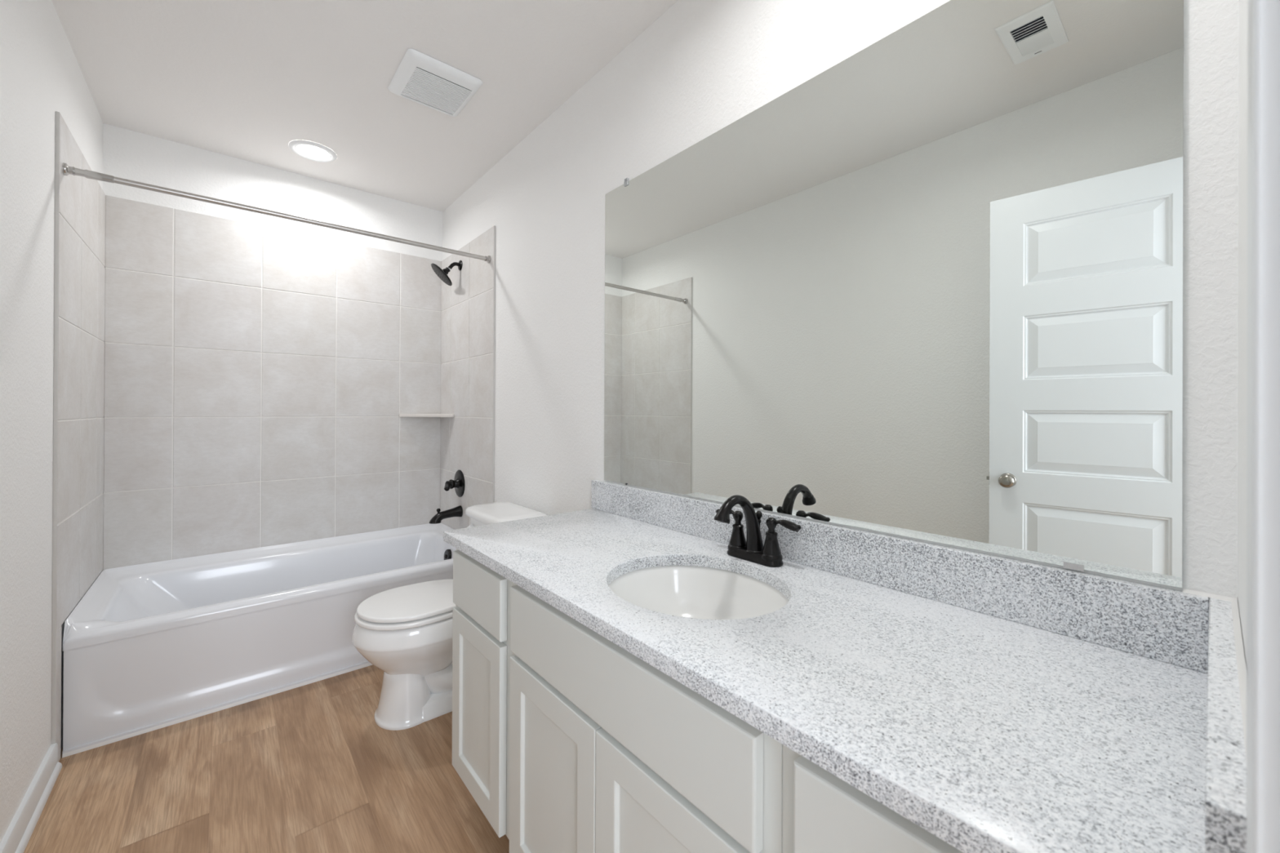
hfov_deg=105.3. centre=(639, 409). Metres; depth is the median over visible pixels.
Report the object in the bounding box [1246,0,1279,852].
trim
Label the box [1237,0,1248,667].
wall
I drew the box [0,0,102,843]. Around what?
wall
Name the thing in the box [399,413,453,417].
corner shelf
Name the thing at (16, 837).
baseboard
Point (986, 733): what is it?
countertop
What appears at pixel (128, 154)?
wall
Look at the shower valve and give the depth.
2.91 m
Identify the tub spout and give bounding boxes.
[428,505,462,524]
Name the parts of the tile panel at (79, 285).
edge trim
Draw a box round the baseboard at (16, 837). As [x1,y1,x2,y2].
[0,742,62,852]
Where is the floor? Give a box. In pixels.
[23,665,509,852]
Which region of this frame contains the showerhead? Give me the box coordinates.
[431,260,462,285]
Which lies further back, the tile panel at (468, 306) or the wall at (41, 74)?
the tile panel at (468, 306)
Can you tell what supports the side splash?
on the countertop
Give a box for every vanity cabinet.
[452,548,512,839]
[509,582,782,852]
[782,744,963,852]
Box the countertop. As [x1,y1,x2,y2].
[443,508,1207,852]
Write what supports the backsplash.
attached to the wall at (701, 67)
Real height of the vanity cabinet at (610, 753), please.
0.787 m
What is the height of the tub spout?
0.083 m
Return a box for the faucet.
[714,494,801,567]
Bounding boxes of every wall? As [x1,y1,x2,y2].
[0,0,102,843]
[101,123,442,572]
[442,0,1238,599]
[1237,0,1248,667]
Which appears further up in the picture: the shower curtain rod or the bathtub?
the shower curtain rod
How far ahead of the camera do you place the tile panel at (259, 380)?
2.60 m
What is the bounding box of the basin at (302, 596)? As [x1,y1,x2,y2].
[62,522,456,651]
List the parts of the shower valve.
lever handle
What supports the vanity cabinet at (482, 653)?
on the floor
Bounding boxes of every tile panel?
[51,111,105,762]
[102,195,441,569]
[440,225,495,529]
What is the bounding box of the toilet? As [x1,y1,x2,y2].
[351,502,546,730]
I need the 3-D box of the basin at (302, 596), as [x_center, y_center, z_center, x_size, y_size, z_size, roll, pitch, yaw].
[-1.646,0.919,2.441,1.503,0.368,0.746,0,0,-40]
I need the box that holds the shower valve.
[444,470,465,497]
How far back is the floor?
1.54 m
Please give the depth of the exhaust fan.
1.94 m
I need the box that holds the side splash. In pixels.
[1182,588,1246,852]
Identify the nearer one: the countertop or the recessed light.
the countertop
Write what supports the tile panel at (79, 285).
attached to the wall at (41, 74)
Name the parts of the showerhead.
shower arm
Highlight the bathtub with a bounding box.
[62,522,456,757]
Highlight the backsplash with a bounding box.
[591,480,1208,673]
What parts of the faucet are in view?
lever, handle, spout, plate, lift rod, handle, lever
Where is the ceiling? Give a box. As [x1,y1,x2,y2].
[51,0,677,211]
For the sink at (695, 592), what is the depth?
1.24 m
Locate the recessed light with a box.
[288,139,337,162]
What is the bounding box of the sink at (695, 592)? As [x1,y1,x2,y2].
[608,565,788,619]
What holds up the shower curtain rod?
attached to the tile panel at (79, 285)
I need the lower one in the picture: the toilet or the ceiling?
the toilet
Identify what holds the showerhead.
attached to the tile panel at (468, 306)
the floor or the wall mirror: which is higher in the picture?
the wall mirror
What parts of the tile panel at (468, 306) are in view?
edge trim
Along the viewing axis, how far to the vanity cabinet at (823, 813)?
0.55 m
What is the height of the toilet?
0.744 m
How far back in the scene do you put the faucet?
1.21 m
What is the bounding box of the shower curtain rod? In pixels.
[62,162,490,263]
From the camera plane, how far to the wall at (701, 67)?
1.54 m
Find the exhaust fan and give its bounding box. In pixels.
[387,48,483,116]
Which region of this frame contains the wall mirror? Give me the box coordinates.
[604,0,1183,587]

